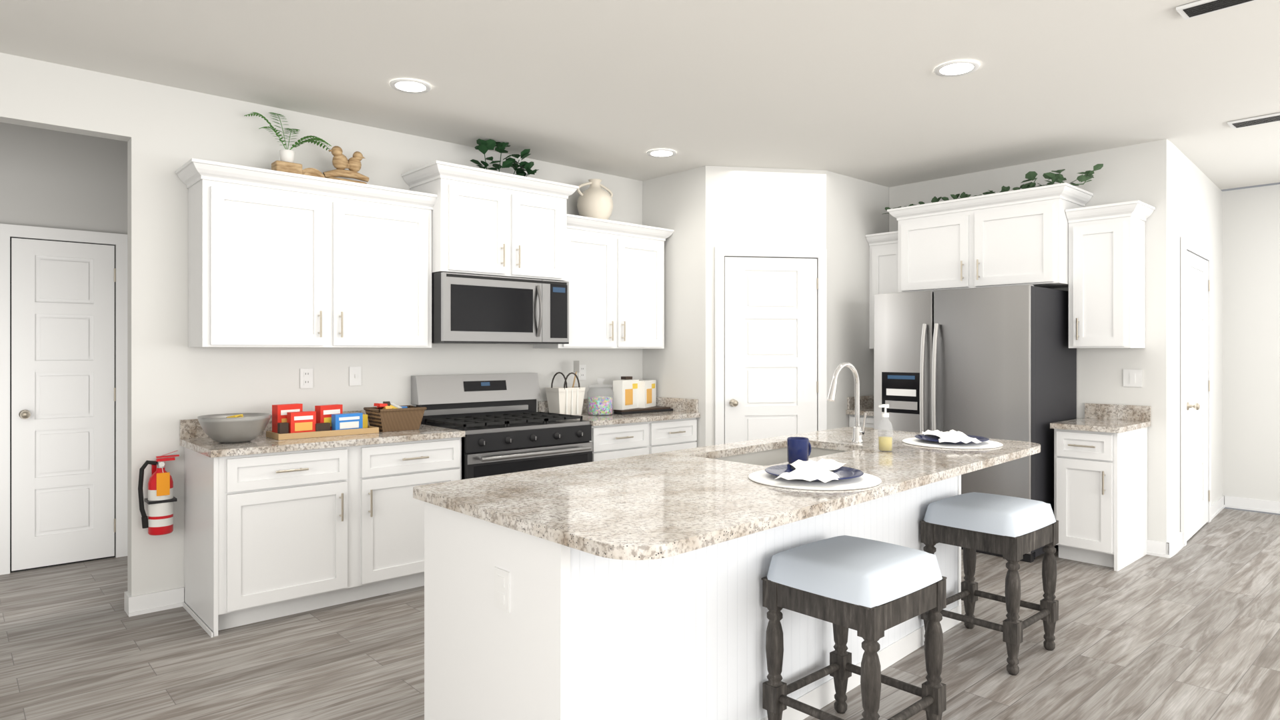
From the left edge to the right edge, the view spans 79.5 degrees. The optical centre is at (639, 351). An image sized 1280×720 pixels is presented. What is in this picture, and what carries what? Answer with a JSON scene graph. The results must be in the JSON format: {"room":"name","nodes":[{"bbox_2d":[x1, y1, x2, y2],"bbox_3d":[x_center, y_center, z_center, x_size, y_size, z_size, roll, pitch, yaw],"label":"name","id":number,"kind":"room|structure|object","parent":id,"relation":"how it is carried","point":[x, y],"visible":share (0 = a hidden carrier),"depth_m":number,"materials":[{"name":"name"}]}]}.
{"room":"kitchen","nodes":[
{"label":"kitchen","id":0,"kind":"room"},
{"bbox_2d":[0,122,127,245],"bbox_3d":[-3.742,-0.025,4.287,1.970,2.850,1.449,0,0,-42],"label":"wall","id":1,"kind":"structure","parent":0,"point":[49,179],"depth_m":5.05,"materials":[{"name":"grey paint"}]},
{"bbox_2d":[0,223,127,574],"bbox_3d":[-3.752,0.298,5.026,0.708,2.203,0.091,0,0,-42],"label":"closet door","id":2,"kind":"structure","parent":1,"relation":"in","point":[63,305],"depth_m":5.04,"materials":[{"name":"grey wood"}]},
{"bbox_2d":[0,52,643,596],"bbox_3d":[-2.179,-0.025,4.638,9.620,2.850,0.120,0,0,-42],"label":"wall","id":3,"kind":"structure","parent":0,"point":[163,127],"depth_m":4.28,"materials":[{"name":"white paint"}]},
{"bbox_2d":[124,587,184,616],"bbox_3d":[-2.648,1.350,4.199,0.257,0.100,0.143,0,0,-42],"label":"baseboard","id":4,"kind":"structure","parent":3,"relation":"attached to","point":[170,599],"depth_m":4.14,"materials":[{"name":"white wood"}]},
{"bbox_2d":[138,450,179,535],"bbox_3d":[-2.570,0.752,4.108,0.188,0.435,0.138,0,0,-42],"label":"fire extinguisher","id":5,"kind":"object","parent":3,"relation":"attached to","point":[160,501],"visible":1,"depth_m":4.06,"materials":[{"name":"red metal"}]},
{"bbox_2d":[175,158,436,348],"bbox_3d":[-1.892,-0.508,4.556,1.422,0.966,0.379,0,0,-42],"label":"upper cabinet","id":6,"kind":"object","parent":3,"relation":"attached to","point":[276,259],"visible":0.98,"depth_m":4.36,"materials":[{"name":"white wood"}]},
{"bbox_2d":[244,112,331,178],"bbox_3d":[-2.046,-1.205,4.489,0.469,0.423,0.327,0,0,-19],"label":"decor","id":7,"kind":"object","parent":6,"relation":"on","point":[287,164],"visible":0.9,"depth_m":4.44,"materials":[{"name":"green plant"}]},
{"bbox_2d":[322,146,369,184],"bbox_3d":[-1.785,-1.117,4.684,0.278,0.246,0.090,0,0,-42],"label":"birds","id":8,"kind":"object","parent":6,"relation":"on","point":[340,162],"depth_m":4.65,"materials":[{"name":"beige wood"}]},
{"bbox_2d":[300,368,312,388],"bbox_3d":[-2.028,0.163,4.683,0.075,0.120,0.010,0,0,-42],"label":"outlet","id":9,"kind":"object","parent":3,"relation":"attached to","point":[306,375],"visible":1,"depth_m":4.68,"materials":[{"name":"white plastic"}]},
{"bbox_2d":[348,366,361,386],"bbox_3d":[-1.804,0.155,4.881,0.075,0.120,0.016,0,0,-42],"label":"switch","id":10,"kind":"object","parent":3,"relation":"attached to","point":[355,373],"visible":1,"depth_m":4.88,"materials":[{"name":"white plastic"}]},
{"bbox_2d":[401,160,578,281],"bbox_3d":[-1.006,-0.841,5.281,1.100,0.671,0.489,0,0,-42],"label":"upper cabinet","id":11,"kind":"object","parent":3,"relation":"attached to","point":[485,222],"visible":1,"depth_m":5.06,"materials":[{"name":"white wood"}]},
{"bbox_2d":[431,272,568,344],"bbox_3d":[-1.000,-0.278,5.273,0.972,0.445,0.509,0,0,-42],"label":"microwave","id":12,"kind":"object","parent":11,"relation":"attached to","point":[467,309],"visible":0.98,"depth_m":5.06,"materials":[{"name":"silver metal"}]},
{"bbox_2d":[470,138,538,176],"bbox_3d":[-0.889,-1.329,5.444,0.774,0.298,0.225,0,0,-42],"label":"ivy","id":13,"kind":"object","parent":11,"relation":"on","point":[483,146],"visible":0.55,"depth_m":5.34,"materials":[{"name":"green plant"}]},
{"bbox_2d":[578,364,586,380],"bbox_3d":[-0.458,0.164,6.098,0.075,0.120,0.010,0,0,-42],"label":"outlet","id":14,"kind":"object","parent":3,"relation":"attached to","point":[582,374],"visible":0.95,"depth_m":6.10,"materials":[{"name":"white plastic"}]},
{"bbox_2d":[532,214,674,348],"bbox_3d":[-0.282,-0.508,6.008,1.185,0.966,0.379,0,0,-42],"label":"upper cabinet","id":15,"kind":"object","parent":3,"relation":"attached to","point":[615,270],"visible":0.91,"depth_m":5.88,"materials":[{"name":"white wood"}]},
{"bbox_2d":[576,178,613,220],"bbox_3d":[-0.348,-1.162,5.966,0.284,0.336,0.284,0,0,3],"label":"jug","id":16,"kind":"object","parent":15,"relation":"on","point":[594,202],"visible":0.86,"depth_m":5.87,"materials":[{"name":"beige ceramic"}]},
{"bbox_2d":[0,0,1279,190],"bbox_3d":[1.181,-1.480,2.537,11.800,0.060,11.100,0,0,-42],"label":"ceiling","id":17,"kind":"structure","parent":0,"point":[850,88],"depth_m":3.91,"materials":[{"name":"white paint"}]},
{"bbox_2d":[389,78,431,93],"bbox_3d":[-1.247,-1.443,4.186,0.216,0.008,0.216,0,0,-42],"label":"recessed light","id":18,"kind":"object","parent":17,"relation":"in","point":[405,85],"visible":1,"depth_m":4.18,"materials":[{"name":"white plastic"}]},
{"bbox_2d":[647,148,676,157],"bbox_3d":[0.157,-1.443,5.600,0.216,0.008,0.216,0,0,-42],"label":"recessed light","id":19,"kind":"object","parent":17,"relation":"in","point":[662,153],"visible":1,"depth_m":5.59,"materials":[{"name":"white plastic"}]},
{"bbox_2d":[933,60,979,76],"bbox_3d":[1.614,-1.443,3.924,0.216,0.008,0.216,0,0,-42],"label":"recessed light","id":20,"kind":"object","parent":17,"relation":"in","point":[960,67],"visible":1,"depth_m":3.92,"materials":[{"name":"white plastic"}]},
{"bbox_2d":[1175,0,1257,20],"bbox_3d":[2.403,-1.440,3.168,0.140,0.014,0.300,0,0,-42],"label":"ceiling vent","id":21,"kind":"object","parent":17,"relation":"in","point":[1201,7],"visible":1,"depth_m":3.20,"materials":[{"name":"white plastic"}]},
{"bbox_2d":[1227,112,1279,128],"bbox_3d":[3.881,-1.440,4.769,0.160,0.014,0.360,0,0,-42],"label":"ceiling vent","id":22,"kind":"object","parent":17,"relation":"in","point":[1274,117],"visible":1,"depth_m":4.79,"materials":[{"name":"white plastic"}]},
{"bbox_2d":[0,508,1279,719],"bbox_3d":[1.181,1.430,2.537,11.800,0.060,11.100,0,0,-42],"label":"floor","id":23,"kind":"structure","parent":0,"point":[1193,633],"depth_m":3.58,"materials":[{"name":"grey wood"}]},
{"bbox_2d":[179,410,464,637],"bbox_3d":[-1.791,0.887,4.442,1.379,1.025,0.685,0,0,-42],"label":"base cabinet","id":24,"kind":"object","parent":23,"relation":"on","point":[273,529],"visible":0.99,"depth_m":4.10,"materials":[{"name":"white wood"}]},
{"bbox_2d":[197,412,271,443],"bbox_3d":[-2.155,0.407,4.095,0.352,0.144,0.324,0,0,-42],"label":"bowl","id":25,"kind":"object","parent":24,"relation":"on","point":[226,428],"visible":1,"depth_m":4.00,"materials":[{"name":"grey ceramic"}]},
{"bbox_2d":[266,403,378,440],"bbox_3d":[-1.822,0.388,4.435,0.560,0.182,0.220,0,0,-42],"label":"tray","id":26,"kind":"object","parent":24,"relation":"on","point":[289,421],"visible":1,"depth_m":4.34,"materials":[{"name":"brown wood"}]},
{"bbox_2d":[363,401,426,432],"bbox_3d":[-1.503,0.393,4.721,0.304,0.173,0.236,0,0,-42],"label":"wicker basket","id":27,"kind":"object","parent":24,"relation":"on","point":[388,417],"visible":0.98,"depth_m":4.65,"materials":[{"name":"brown wicker"}]},
{"bbox_2d":[410,372,592,479],"bbox_3d":[-0.904,0.780,5.201,1.012,1.240,0.745,0,0,-42],"label":"gas range","id":28,"kind":"object","parent":23,"relation":"on","point":[505,433],"visible":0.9,"depth_m":5.15,"materials":[{"name":"black metal"}]},
{"bbox_2d":[537,396,700,462],"bbox_3d":[-0.146,0.887,5.925,1.069,1.025,0.685,0,0,-42],"label":"base cabinet","id":29,"kind":"object","parent":23,"relation":"on","point":[613,436],"visible":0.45,"depth_m":5.74,"materials":[{"name":"white wood"}]},
{"bbox_2d":[545,360,585,415],"bbox_3d":[-0.557,0.274,5.803,0.260,0.410,0.173,0,0,-42],"label":"tote bag","id":30,"kind":"object","parent":29,"relation":"on","point":[565,400],"visible":0.97,"depth_m":5.74,"materials":[{"name":"white fabric"}]},
{"bbox_2d":[588,396,612,415],"bbox_3d":[-0.301,0.340,5.846,0.207,0.278,0.207,0,0,-42],"label":"candy jar","id":31,"kind":"object","parent":29,"relation":"on","point":[597,405],"visible":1,"depth_m":5.77,"materials":[{"name":"multicoloured plastic"}]},
{"bbox_2d":[612,376,673,414],"bbox_3d":[-0.037,0.339,6.151,0.550,0.280,0.300,0,0,-42],"label":"tray","id":32,"kind":"object","parent":29,"relation":"on","point":[630,396],"visible":0.95,"depth_m":6.08,"materials":[{"name":"black ceramic"}]},
{"bbox_2d":[412,362,1040,719],"bbox_3d":[0.648,0.727,3.312,1.173,1.347,3.065,0,0,45],"label":"kitchen island","id":33,"kind":"object","parent":23,"relation":"on","point":[629,588],"visible":0.91,"depth_m":2.49,"materials":[{"name":"white"}]},
{"bbox_2d":[787,436,811,463],"bbox_3d":[0.670,0.416,3.254,0.089,0.105,0.112,0,0,23],"label":"mug","id":34,"kind":"object","parent":33,"relation":"on","point":[799,448],"visible":0.84,"depth_m":3.21,"materials":[{"name":"blue ceramic"}]},
{"bbox_2d":[747,458,881,490],"bbox_3d":[0.649,0.435,2.846,0.508,0.067,0.480,0,0,-42],"label":"place setting","id":35,"kind":"object","parent":33,"relation":"on","point":[823,474],"visible":1,"depth_m":2.75,"materials":[{"name":"white ceramic"}]},
{"bbox_2d":[878,404,892,450],"bbox_3d":[1.156,0.359,3.636,0.079,0.220,0.072,0,0,-4],"label":"soap dispenser","id":36,"kind":"object","parent":33,"relation":"on","point":[885,443],"visible":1,"depth_m":3.62,"materials":[{"name":"yellow"}]},
{"bbox_2d":[901,429,1003,448],"bbox_3d":[1.601,0.433,3.950,0.496,0.071,0.480,0,0,-42],"label":"place setting","id":37,"kind":"object","parent":33,"relation":"on","point":[952,439],"visible":1,"depth_m":3.86,"materials":[{"name":"white ceramic"}]},
{"bbox_2d":[761,535,946,719],"bbox_3d":[0.755,1.048,2.712,0.506,0.705,0.444,0,0,-42],"label":"stool","id":38,"kind":"object","parent":23,"relation":"on","point":[869,587],"visible":1,"depth_m":2.62,"materials":[{"name":"white fabric"}]},
{"bbox_2d":[845,395,873,428],"bbox_3d":[2.056,0.887,6.427,0.685,1.025,0.347,0,0,-42],"label":"base cabinet","id":39,"kind":"object","parent":23,"relation":"on","point":[866,403],"visible":0.16,"depth_m":6.33,"materials":[{"name":"white wood"}]},
{"bbox_2d":[873,284,1076,562],"bbox_3d":[2.465,0.477,5.753,0.926,1.845,1.158,0,0,-42],"label":"refrigerator","id":40,"kind":"object","parent":23,"relation":"on","point":[998,363],"visible":0.62,"depth_m":5.37,"materials":[{"name":"grey metal"}]},
{"bbox_2d":[920,492,1058,675],"bbox_3d":[1.644,1.048,3.621,0.506,0.705,0.444,0,0,-42],"label":"stool","id":41,"kind":"object","parent":23,"relation":"on","point":[1011,527],"visible":0.88,"depth_m":3.50,"materials":[{"name":"brown wood"}]},
{"bbox_2d":[1049,403,1151,571],"bbox_3d":[3.133,0.887,5.232,0.685,1.025,0.410,0,0,-42],"label":"base cabinet","id":42,"kind":"object","parent":23,"relation":"on","point":[1100,457],"visible":0.98,"depth_m":5.07,"materials":[{"name":"white painted wood"},{"name":"granite"},{"name":"metal"}]},
{"bbox_2d":[643,166,889,447],"bbox_3d":[1.196,-0.025,6.444,2.284,2.850,0.666,0,0,-9],"label":"wall","id":43,"kind":"structure","parent":0,"point":[706,208],"depth_m":6.16,"materials":[{"name":"white paint"}]},
{"bbox_2d":[714,246,826,445],"bbox_3d":[1.040,0.291,6.034,0.911,2.218,0.091,0,0,-9],"label":"pantry door","id":44,"kind":"structure","parent":43,"relation":"in","point":[770,313],"depth_m":6.06,"materials":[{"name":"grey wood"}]},
{"bbox_2d":[865,230,897,348],"bbox_3d":[2.172,-0.508,6.527,0.379,0.966,0.354,0,0,-42],"label":"upper cabinet","id":45,"kind":"object","parent":43,"relation":"attached to","point":[883,247],"visible":0.29,"depth_m":6.48,"materials":[{"name":"white wood"}]},
{"bbox_2d":[889,139,1171,542],"bbox_3d":[2.937,-0.025,6.056,0.120,2.850,2.077,0,0,-42],"label":"wall","id":46,"kind":"structure","parent":0,"point":[1141,172],"depth_m":5.36,"materials":[{"name":"white paint"}]},
{"bbox_2d":[887,182,1093,292],"bbox_3d":[2.638,-0.810,5.891,0.539,0.671,1.334,0,0,-42],"label":"upper cabinet","id":47,"kind":"object","parent":46,"relation":"attached to","point":[1020,237],"visible":1,"depth_m":5.65,"materials":[{"name":"white wood"}]},
{"bbox_2d":[881,164,1103,214],"bbox_3d":[2.594,-1.227,5.870,0.242,0.155,1.727,0,0,-36],"label":"eucalyptus garland","id":48,"kind":"object","parent":47,"relation":"on","point":[1030,175],"visible":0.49,"depth_m":5.51,"materials":[{"name":"green plant"}]},
{"bbox_2d":[1065,200,1155,348],"bbox_3d":[3.253,-0.508,5.327,0.379,0.966,0.444,0,0,-42],"label":"upper cabinet","id":49,"kind":"object","parent":46,"relation":"attached to","point":[1106,243],"visible":1,"depth_m":5.24,"materials":[{"name":"white wood"}]},
{"bbox_2d":[1123,369,1141,386],"bbox_3d":[3.448,0.185,5.388,0.009,0.120,0.115,0,0,-42],"label":"switch","id":50,"kind":"object","parent":46,"relation":"attached to","point":[1131,377],"visible":1,"depth_m":5.38,"materials":[{"name":"white plastic"}]},
{"bbox_2d":[1146,539,1169,558],"bbox_3d":[3.542,1.350,5.278,0.023,0.100,0.140,0,0,-42],"label":"baseboard","id":51,"kind":"structure","parent":46,"relation":"attached to","point":[1155,548],"depth_m":5.27,"materials":[{"name":"white wood"}]},
{"bbox_2d":[1171,142,1222,539],"bbox_3d":[4.433,-0.025,6.189,0.120,2.850,2.292,0,0,44],"label":"wall","id":52,"kind":"structure","parent":0,"point":[1196,202],"depth_m":5.93,"materials":[{"name":"white paint"}]},
{"bbox_2d":[1180,236,1211,546],"bbox_3d":[4.331,0.286,5.930,0.091,2.228,1.156,0,0,44],"label":"hall door","id":53,"kind":"structure","parent":52,"relation":"in","point":[1195,259],"depth_m":5.89,"materials":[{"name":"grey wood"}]},
{"bbox_2d":[1166,495,1225,558],"bbox_3d":[4.426,1.350,6.081,0.031,0.100,2.401,0,0,44],"label":"baseboard","id":54,"kind":"structure","parent":52,"relation":"attached to","point":[1176,544],"depth_m":5.49,"materials":[{"name":"white wood"}]},
{"bbox_2d":[1222,184,1279,504],"bbox_3d":[7.316,-0.025,4.783,0.120,2.850,6.221,0,0,-42],"label":"wall","id":55,"kind":"structure","parent":0,"point":[1251,216],"depth_m":6.80,"materials":[{"name":"white paint"}]},
{"bbox_2d":[1224,495,1279,514],"bbox_3d":[7.209,1.350,4.794,0.023,0.100,5.781,0,0,-42],"label":"baseboard","id":56,"kind":"structure","parent":55,"relation":"attached to","point":[1230,501],"depth_m":6.79,"materials":[{"name":"white wood"}]}
]}

